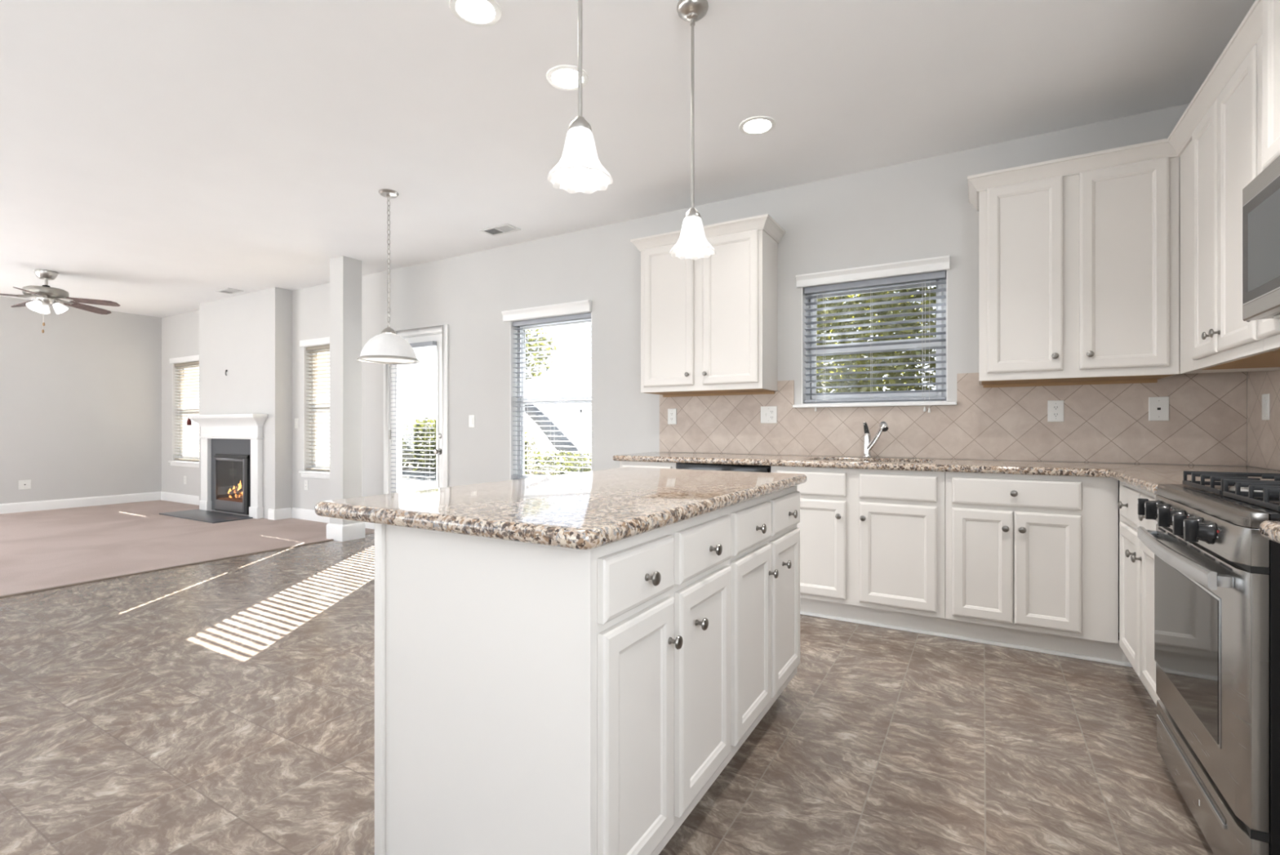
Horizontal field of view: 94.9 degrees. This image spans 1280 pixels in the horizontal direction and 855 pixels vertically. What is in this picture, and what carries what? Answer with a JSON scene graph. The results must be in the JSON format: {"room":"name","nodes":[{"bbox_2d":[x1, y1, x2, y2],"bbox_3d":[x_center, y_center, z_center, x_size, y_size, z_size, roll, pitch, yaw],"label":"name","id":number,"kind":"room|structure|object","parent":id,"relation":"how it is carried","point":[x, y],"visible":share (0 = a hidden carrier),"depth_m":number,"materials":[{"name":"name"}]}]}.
{"room":"kitchen","nodes":[
{"label":"kitchen","id":0,"kind":"room"},
{"bbox_2d":[0,296,161,503],"bbox_3d":[-9.119,-0.272,5.959,0.160,2.795,7.000,0,0,30],"label":"wall","id":1,"kind":"structure","parent":0,"point":[81,397],"depth_m":8.12,"materials":[{"name":"paint"}]},
{"bbox_2d":[18,479,31,489],"bbox_3d":[-8.026,0.745,7.664,0.006,0.120,0.115,0,0,30],"label":"wall jack","id":2,"kind":"object","parent":1,"relation":"attached to","point":[23,484],"visible":1,"depth_m":7.66,"materials":[{"name":"white plastic"}]},
{"bbox_2d":[0,491,160,513],"bbox_3d":[-9.040,1.039,5.919,0.016,0.133,6.990,0,0,30],"label":"baseboard","id":3,"kind":"structure","parent":1,"relation":"attached to","point":[7,508],"depth_m":8.10,"materials":[{"name":"paint"}]},
{"bbox_2d":[0,499,374,595],"bbox_3d":[-6.838,1.152,4.626,5.445,0.106,7.320,0,0,30],"label":"floor","id":4,"kind":"structure","parent":0,"point":[48,548],"depth_m":5.77,"materials":[{"name":"beige carpet"}]},
{"bbox_2d":[159,509,253,523],"bbox_3d":[-5.380,1.091,7.263,1.380,0.016,0.425,0,0,30],"label":"hearth slab","id":5,"kind":"object","parent":4,"relation":"on","point":[207,516],"visible":1,"depth_m":7.22,"materials":[{"name":"grey stone"}]},
{"bbox_2d":[186,413,267,518],"bbox_3d":[-5.177,0.468,7.483,1.630,1.261,0.354,0,0,30],"label":"fireplace","id":6,"kind":"object","parent":4,"relation":"on","point":[232,444],"visible":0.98,"depth_m":7.44,"materials":[{"name":"paint"}]},
{"bbox_2d":[186,413,267,417],"bbox_3d":[-5.223,-0.148,7.404,1.630,0.030,0.171,0,0,30],"label":"mantel shelf","id":7,"kind":"object","parent":6,"relation":"attached to","point":[220,415],"depth_m":7.17,"materials":[{"name":"paint"}]},
{"bbox_2d":[213,455,248,458],"bbox_3d":[-5.178,0.373,7.427,0.805,0.020,0.016,0,0,30],"label":"hood","id":8,"kind":"object","parent":6,"relation":"attached to","point":[215,456],"depth_m":7.41,"materials":[{"name":"grey metal"}]},
{"bbox_2d":[199,287,277,518],"bbox_3d":[-5.139,-0.282,7.473,1.865,2.775,0.030,0,0,30],"label":"wall","id":9,"kind":"structure","parent":0,"point":[238,334],"depth_m":7.35,"materials":[{"name":"paint"}]},
{"bbox_2d":[277,287,292,508],"bbox_3d":[-4.297,-0.282,7.096,0.030,2.775,0.170,0,0,30],"label":"wall","id":10,"kind":"structure","parent":0,"point":[284,295],"depth_m":7.08,"materials":[{"name":"paint"}]},
{"bbox_2d":[267,506,291,519],"bbox_3d":[-4.347,1.039,7.089,0.141,0.133,0.199,0,0,30],"label":"baseboard","id":11,"kind":"structure","parent":10,"relation":"attached to","point":[284,513],"depth_m":7.03,"materials":[{"name":"paint"}]},
{"bbox_2d":[329,255,361,524],"bbox_3d":[-2.934,-0.282,5.859,0.220,2.775,0.200,0,0,30],"label":"wall column","id":12,"kind":"structure","parent":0,"point":[345,273],"depth_m":5.78,"materials":[{"name":"paint"}]},
{"bbox_2d":[326,521,364,541],"bbox_3d":[-2.934,1.026,5.859,0.264,0.158,0.244,0,0,30],"label":"baseboard","id":13,"kind":"structure","parent":12,"relation":"attached to","point":[340,532],"depth_m":5.77,"materials":[{"name":"paint"}]},
{"bbox_2d":[0,533,1213,854],"bbox_3d":[-1.548,1.155,1.534,6.818,0.100,7.320,0,0,30],"label":"floor","id":14,"kind":"structure","parent":0,"point":[226,706],"depth_m":2.08,"materials":[{"name":"tile"}]},
{"bbox_2d":[0,538,333,597],"bbox_3d":[-4.637,1.100,3.001,0.035,0.008,6.415,0,0,30],"label":"trim","id":15,"kind":"structure","parent":14,"relation":"on","point":[295,545],"depth_m":4.50,"materials":[{"name":"brown"}]},
{"bbox_2d":[374,485,799,854],"bbox_3d":[0.015,0.667,1.923,0.698,0.876,1.482,0,0,30],"label":"kitchen island","id":16,"kind":"object","parent":14,"relation":"on","point":[531,699],"visible":0.96,"depth_m":1.34,"materials":[{"name":"paint"}]},
{"bbox_2d":[315,466,806,549],"bbox_3d":[-0.078,0.210,1.969,0.878,0.038,1.565,0,0,30],"label":"island countertop","id":17,"kind":"structure","parent":16,"relation":"on","point":[588,509],"depth_m":1.49,"materials":[{"name":"stone"}]},
{"bbox_2d":[619,460,683,468],"bbox_3d":[0.182,0.611,4.181,0.435,0.764,0.632,0,0,30],"label":"base cabinet","id":18,"kind":"object","parent":14,"relation":"on","point":[623,464],"visible":0.02,"depth_m":3.94,"materials":[{"name":"paint"}]},
{"bbox_2d":[676,462,770,472],"bbox_3d":[0.642,0.622,3.908,0.610,0.766,0.591,0,0,30],"label":"dishwasher","id":19,"kind":"object","parent":14,"relation":"on","point":[766,468],"visible":0.12,"depth_m":3.66,"materials":[{"name":"black metal"}]},
{"bbox_2d":[770,466,945,617],"bbox_3d":[1.318,0.611,3.516,0.928,0.764,0.632,0,0,30],"label":"base cabinet","id":20,"kind":"object","parent":14,"relation":"on","point":[869,538],"visible":0.91,"depth_m":3.22,"materials":[{"name":"paint"}]},
{"bbox_2d":[612,451,1279,494],"bbox_3d":[1.201,0.210,3.124,3.350,0.038,1.476,0,0,30],"label":"countertop","id":21,"kind":"structure","parent":20,"relation":"on","point":[1145,477],"depth_m":3.08,"materials":[{"name":"stone"}]},
{"bbox_2d":[862,421,888,457],"bbox_3d":[1.458,0.077,3.650,0.068,0.228,0.238,0,0,-9],"label":"faucet","id":22,"kind":"object","parent":21,"relation":"on","point":[868,444],"visible":0.99,"depth_m":3.71,"materials":[{"name":"silver metal"}]},
{"bbox_2d":[800,597,1132,666],"bbox_3d":[1.084,1.049,3.411,2.770,0.110,0.029,0,0,30],"label":"trim","id":23,"kind":"structure","parent":14,"relation":"on","point":[1055,644],"depth_m":3.04,"materials":[{"name":"paint"}]},
{"bbox_2d":[945,471,1118,643],"bbox_3d":[2.025,0.611,3.103,0.705,0.764,0.632,0,0,30],"label":"base cabinet","id":24,"kind":"object","parent":14,"relation":"on","point":[1034,553],"visible":0.95,"depth_m":2.85,"materials":[{"name":"paint"}]},
{"bbox_2d":[1117,480,1159,704],"bbox_3d":[2.201,0.611,2.179,0.632,0.764,0.848,0,0,30],"label":"base cabinet","id":25,"kind":"object","parent":14,"relation":"on","point":[1136,560],"visible":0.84,"depth_m":2.30,"materials":[{"name":"paint"}]},
{"bbox_2d":[1137,471,1279,854],"bbox_3d":[1.759,0.623,1.484,0.680,0.965,0.775,0,0,30],"label":"gas range","id":26,"kind":"object","parent":14,"relation":"on","point":[1217,579],"visible":0.98,"depth_m":1.42,"materials":[{"name":"silver metal"}]},
{"bbox_2d":[1156,483,1279,528],"bbox_3d":[1.786,0.203,1.468,0.618,0.035,0.775,0,0,30],"label":"cooktop","id":27,"kind":"object","parent":26,"relation":"in","point":[1226,508],"depth_m":1.50,"materials":[{"name":"silver metal"}]},
{"bbox_3d":[1.411,0.611,0.827,0.632,0.764,0.565,0,0,30],"label":"base cabinet","id":28,"kind":"object","parent":14,"relation":"on","visible":0},
{"bbox_2d":[1259,520,1279,543],"bbox_3d":[1.418,0.210,0.812,0.642,0.038,0.587,0,0,30],"label":"countertop","id":29,"kind":"structure","parent":28,"relation":"on","point":[1268,529],"depth_m":1.17,"materials":[{"name":"stone"}]},
{"bbox_2d":[0,0,1255,317],"bbox_3d":[-3.897,-1.730,2.907,12.258,0.120,7.320,0,0,30],"label":"ceiling","id":30,"kind":"structure","parent":0,"point":[157,157],"depth_m":3.06,"materials":[{"name":"paint"}]},
{"bbox_2d":[0,269,119,333],"bbox_3d":[-6.404,-1.339,6.297,1.263,0.659,1.284,0,0,30],"label":"ceiling fan","id":31,"kind":"object","parent":30,"relation":"hanging from","point":[46,295],"visible":1,"depth_m":6.29,"materials":[{"name":"grey wood"}]},
{"bbox_2d":[215,287,243,293],"bbox_3d":[-5.015,-1.665,7.174,0.310,0.008,0.170,0,0,30],"label":"ceiling vent","id":32,"kind":"object","parent":30,"relation":"in","point":[228,291],"visible":1,"depth_m":7.16,"materials":[{"name":"white metal"}]},
{"bbox_2d":[356,189,419,364],"bbox_3d":[-1.787,-1.070,4.179,0.414,1.198,0.414,0,0,30],"label":"pendant light","id":33,"kind":"object","parent":30,"relation":"hanging from","point":[387,347],"visible":1,"depth_m":4.12,"materials":[{"name":"white glass"}]},
{"bbox_2d":[448,0,501,26],"bbox_3d":[-0.656,-1.666,2.345,0.200,0.006,0.200,0,0,30],"label":"recessed light","id":34,"kind":"object","parent":30,"relation":"in","point":[486,13],"visible":1,"depth_m":2.36,"materials":[{"name":"white plastic"}]},
{"bbox_2d":[479,223,520,235],"bbox_3d":[-1.181,-1.665,4.956,0.310,0.008,0.170,0,0,30],"label":"ceiling vent","id":35,"kind":"object","parent":30,"relation":"in","point":[504,228],"visible":1,"depth_m":4.94,"materials":[{"name":"white metal"}]},
{"bbox_2d":[546,65,588,90],"bbox_3d":[-0.346,-1.666,2.807,0.200,0.006,0.200,0,0,30],"label":"recessed light","id":36,"kind":"object","parent":30,"relation":"in","point":[566,76],"visible":0.9,"depth_m":2.80,"materials":[{"name":"white plastic"}]},
{"bbox_2d":[546,0,613,194],"bbox_3d":[-0.168,-1.178,1.647,0.186,0.981,0.180,0,0,30],"label":"pendant light","id":37,"kind":"object","parent":30,"relation":"hanging from","point":[580,168],"visible":1,"depth_m":1.64,"materials":[{"name":"white glass"}]},
{"bbox_2d":[669,0,715,260],"bbox_3d":[0.208,-1.178,2.328,0.186,0.981,0.180,0,0,30],"label":"pendant light","id":38,"kind":"object","parent":30,"relation":"hanging from","point":[692,243],"visible":1,"depth_m":2.31,"materials":[{"name":"white glass"}]},
{"bbox_2d":[738,115,775,135],"bbox_3d":[0.650,-1.666,3.252,0.200,0.006,0.200,0,0,30],"label":"recessed light","id":39,"kind":"object","parent":30,"relation":"in","point":[753,126],"visible":1,"depth_m":3.25,"materials":[{"name":"white plastic"}]},
{"bbox_2d":[161,103,1247,631],"bbox_3d":[-2.092,-0.272,5.994,12.258,2.795,0.168,0,0,30],"label":"wall","id":40,"kind":"structure","parent":0,"point":[922,208],"depth_m":4.08,"materials":[{"name":"paint"}]},
{"bbox_2d":[160,491,199,505],"bbox_3d":[-6.572,1.039,8.514,1.626,0.133,0.016,0,0,30],"label":"baseboard","id":41,"kind":"structure","parent":40,"relation":"attached to","point":[170,496],"depth_m":8.60,"materials":[{"name":"paint"}]},
{"bbox_2d":[168,355,199,467],"bbox_3d":[-6.549,-0.231,8.569,1.055,1.598,0.170,0,0,30],"label":"window","id":42,"kind":"structure","parent":40,"relation":"in","point":[192,358],"depth_m":8.77,"materials":[{"name":"white plastic"}]},
{"bbox_2d":[174,360,199,461],"bbox_3d":[-6.545,-0.233,8.560,0.916,1.427,0.056,0,0,30],"label":"window blind","id":43,"kind":"object","parent":42,"relation":"attached to","point":[191,363],"visible":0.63,"depth_m":8.59,"materials":[{"name":"beige plastic"}]},
{"bbox_2d":[186,417,191,425],"bbox_3d":[-5.971,-0.098,7.779,0.052,0.139,0.052,0,0,30],"label":"tassel","id":44,"kind":"object","parent":43,"relation":"hanging from","point":[188,421],"visible":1,"depth_m":7.76,"materials":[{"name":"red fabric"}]},
{"bbox_2d":[183,475,186,484],"bbox_3d":[-6.621,0.765,8.548,0.075,0.120,0.007,0,0,30],"label":"power outlet","id":45,"kind":"object","parent":40,"relation":"attached to","point":[184,477],"visible":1,"depth_m":8.54,"materials":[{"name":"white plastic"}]},
{"bbox_2d":[294,417,298,428],"bbox_3d":[-4.159,-0.050,7.106,0.075,0.120,0.012,0,0,30],"label":"light switch","id":46,"kind":"object","parent":40,"relation":"attached to","point":[296,420],"visible":1,"depth_m":7.10,"materials":[{"name":"white plastic"}]},
{"bbox_2d":[304,480,307,489],"bbox_3d":[-3.984,0.685,7.007,0.075,0.120,0.007,0,0,30],"label":"power outlet","id":47,"kind":"object","parent":40,"relation":"attached to","point":[305,481],"visible":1,"depth_m":7.00,"materials":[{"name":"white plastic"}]},
{"bbox_2d":[298,336,329,479],"bbox_3d":[-3.618,-0.226,6.855,1.025,1.638,0.170,0,0,30],"label":"window","id":48,"kind":"structure","parent":40,"relation":"in","point":[325,340],"depth_m":7.06,"materials":[{"name":"white plastic"}]},
{"bbox_2d":[306,344,329,471],"bbox_3d":[-3.634,-0.228,6.859,0.838,1.467,0.056,0,0,30],"label":"window blind","id":49,"kind":"object","parent":48,"relation":"attached to","point":[312,348],"visible":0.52,"depth_m":6.96,"materials":[{"name":"beige plastic"}]},
{"bbox_2d":[291,506,374,528],"bbox_3d":[-3.484,1.039,6.710,1.728,0.133,0.016,0,0,30],"label":"baseboard","id":50,"kind":"structure","parent":40,"relation":"attached to","point":[296,513],"depth_m":6.94,"materials":[{"name":"paint"}]},
{"bbox_2d":[383,324,448,493],"bbox_3d":[-2.281,0.044,6.071,0.975,2.123,0.206,0,0,30],"label":"door","id":51,"kind":"structure","parent":40,"relation":"in","point":[438,333],"depth_m":6.02,"materials":[{"name":"paint"}]},
{"bbox_2d":[391,341,436,492],"bbox_3d":[-2.329,0.020,6.006,0.658,1.755,0.069,0,0,30],"label":"window blind","id":52,"kind":"object","parent":51,"relation":"attached to","point":[427,343],"visible":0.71,"depth_m":5.99,"materials":[{"name":"grey plastic"}]},
{"bbox_2d":[468,414,475,427],"bbox_3d":[-1.611,-0.060,5.619,0.075,0.120,0.008,0,0,30],"label":"light switch","id":53,"kind":"object","parent":40,"relation":"attached to","point":[471,417],"visible":1,"depth_m":5.62,"materials":[{"name":"white plastic"}]},
{"bbox_2d":[510,311,591,479],"bbox_3d":[-0.771,-0.200,5.192,1.010,1.555,0.170,0,0,30],"label":"window","id":54,"kind":"structure","parent":40,"relation":"in","point":[513,404],"depth_m":5.41,"materials":[{"name":"white plastic"}]},
{"bbox_2d":[501,299,591,479],"bbox_3d":[-0.816,-0.285,5.173,0.970,1.550,0.124,0,0,30],"label":"window blind","id":55,"kind":"object","parent":54,"relation":"attached to","point":[581,306],"visible":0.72,"depth_m":5.17,"materials":[{"name":"grey plastic"}]},
{"bbox_2d":[667,408,676,424],"bbox_3d":[0.247,-0.085,4.525,0.075,0.120,0.007,0,0,30],"label":"power outlet","id":56,"kind":"object","parent":40,"relation":"attached to","point":[672,412],"visible":1,"depth_m":4.52,"materials":[{"name":"white plastic"}]},
{"bbox_2d":[630,213,785,396],"bbox_3d":[0.471,-0.801,4.184,1.028,1.132,0.385,0,0,30],"label":"upper cabinet","id":57,"kind":"object","parent":40,"relation":"attached to","point":[708,326],"visible":0.98,"depth_m":4.01,"materials":[{"name":"paint"}]},
{"bbox_2d":[760,405,777,422],"bbox_3d":[0.905,-0.090,4.137,0.118,0.120,0.012,0,0,30],"label":"switch plate","id":58,"kind":"object","parent":40,"relation":"attached to","point":[768,413],"visible":1,"depth_m":4.14,"materials":[{"name":"white plastic"}]},
{"bbox_2d":[792,270,956,407],"bbox_3d":[1.517,-0.554,3.849,0.989,0.836,0.180,0,0,30],"label":"window","id":59,"kind":"structure","parent":40,"relation":"in","point":[944,393],"depth_m":3.86,"materials":[{"name":"white plastic"}]},
{"bbox_2d":[795,255,950,412],"bbox_3d":[1.493,-0.564,3.823,0.930,0.945,0.124,0,0,30],"label":"window blind","id":60,"kind":"object","parent":59,"relation":"attached to","point":[900,268],"visible":1,"depth_m":3.81,"materials":[{"name":"grey plastic"}]},
{"bbox_2d":[1047,400,1063,422],"bbox_3d":[2.338,-0.092,3.303,0.075,0.120,0.007,0,0,30],"label":"power outlet","id":61,"kind":"object","parent":40,"relation":"attached to","point":[1055,407],"visible":1,"depth_m":3.30,"materials":[{"name":"white plastic"}]},
{"bbox_2d":[1052,404,1059,409],"bbox_3d":[2.337,-0.112,3.301,0.032,0.028,0.002,0,0,30],"label":"receptacle","id":62,"kind":"object","parent":61,"relation":"attached to","point":[1054,406],"depth_m":3.30,"materials":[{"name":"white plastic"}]},
{"bbox_2d":[1052,412,1059,417],"bbox_3d":[2.337,-0.072,3.301,0.032,0.028,0.002,0,0,30],"label":"receptacle","id":63,"kind":"object","parent":61,"relation":"attached to","point":[1054,414],"depth_m":3.30,"materials":[{"name":"white plastic"}]},
{"bbox_2d":[978,156,1179,387],"bbox_3d":[2.282,-0.775,3.126,0.826,1.080,0.380,0,0,30],"label":"upper cabinet","id":64,"kind":"object","parent":40,"relation":"attached to","point":[1079,274],"visible":1,"depth_m":2.98,"materials":[{"name":"paint"}]},
{"bbox_2d":[967,0,1262,211],"bbox_3d":[1.982,-1.328,2.665,0.883,0.077,1.482,0,0,30],"label":"crown molding","id":65,"kind":"structure","parent":64,"relation":"attached to","point":[1250,30],"depth_m":2.80,"materials":[{"name":"paint"}]},
{"bbox_2d":[1148,396,1168,420],"bbox_3d":[2.721,-0.098,3.080,0.082,0.125,0.006,0,0,30],"label":"phone jack","id":66,"kind":"object","parent":40,"relation":"attached to","point":[1158,406],"visible":1,"depth_m":3.08,"materials":[{"name":"white plastic"}]},
{"bbox_3d":[1.326,-0.272,-0.146,0.160,2.795,7.000,0,0,30],"label":"wall","id":67,"kind":"structure","parent":0,"visible":0},
{"bbox_2d":[1247,369,1279,470],"bbox_3d":[2.280,-0.068,1.655,0.007,0.516,2.911,0,0,30],"label":"wall","id":68,"kind":"structure","parent":67,"relation":"attached to","point":[1263,435],"depth_m":2.75,"materials":[{"name":"tile"}]},
{"bbox_2d":[1179,43,1279,373],"bbox_3d":[2.446,-0.775,2.310,0.378,1.080,0.964,0,0,30],"label":"upper cabinet","id":69,"kind":"object","parent":68,"relation":"attached to","point":[1220,160],"visible":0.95,"depth_m":2.31,"materials":[{"name":"paint"}]},
{"bbox_2d":[1242,155,1279,320],"bbox_3d":[1.868,-0.538,1.421,0.465,0.430,0.776,0,0,30],"label":"microwave","id":70,"kind":"object","parent":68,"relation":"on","point":[1261,196],"visible":1,"depth_m":1.72,"materials":[{"name":"silver metal"}]},
{"bbox_2d":[1246,34,1279,351],"bbox_3d":[2.154,-0.775,1.813,0.378,1.080,0.184,0,0,30],"label":"upper cabinet","id":71,"kind":"object","parent":68,"relation":"attached to","point":[1268,329],"visible":0.11,"depth_m":1.93,"materials":[{"name":"paint"}]},
{"bbox_2d":[1262,393,1270,419],"bbox_3d":[2.891,-0.095,2.716,0.008,0.120,0.075,0,0,30],"label":"switch plate","id":72,"kind":"object","parent":68,"relation":"attached to","point":[1265,397],"visible":1,"depth_m":2.70,"materials":[{"name":"white plastic"}]},
{"bbox_2d":[1262,0,1279,169],"bbox_3d":[1.893,-1.146,1.407,0.422,0.818,0.776,0,0,30],"label":"upper cabinet","id":73,"kind":"object","parent":67,"relation":"attached to","point":[1271,8],"visible":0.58,"depth_m":1.77,"materials":[{"name":"paint"}]},
{"label":"outside","id":74,"kind":"structure","parent":0,"visible":0},
{"bbox_2d":[185,434,591,491],"bbox_3d":[4.810,1.130,28.049,60.000,0.850,44.800,0,0,30],"label":"garden","id":75,"kind":"object","parent":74,"point":[540,437],"depth_m":25.87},
{"bbox_2d":[401,416,541,471],"bbox_3d":[-5.784,0.640,18.152,6.762,2.030,2.318,0,0,30],"label":"shrub","id":76,"kind":"object","parent":75,"relation":"on","point":[428,423],"visible":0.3,"depth_m":17.88,"materials":[{"name":"green plant"}]},
{"bbox_2d":[524,328,588,471],"bbox_3d":[-2.909,-0.697,15.063,4.652,4.389,2.203,0,0,30],"label":"tree","id":77,"kind":"object","parent":75,"relation":"on","point":[574,448],"visible":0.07,"depth_m":14.38,"materials":[{"name":"green plant"}]},
{"bbox_2d":[524,449,591,475],"bbox_3d":[-1.549,0.997,12.203,3.806,1.048,1.278,0,0,30],"label":"shrub","id":78,"kind":"object","parent":75,"relation":"on","point":[531,462],"visible":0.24,"depth_m":12.10,"materials":[{"name":"green plant"}]},
{"bbox_2d":[816,286,936,392],"bbox_3d":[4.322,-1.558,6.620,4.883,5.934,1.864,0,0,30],"label":"evergreen tree","id":79,"kind":"object","parent":75,"relation":"on","point":[932,294],"visible":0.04,"depth_m":7.17,"materials":[{"name":"green plant"}]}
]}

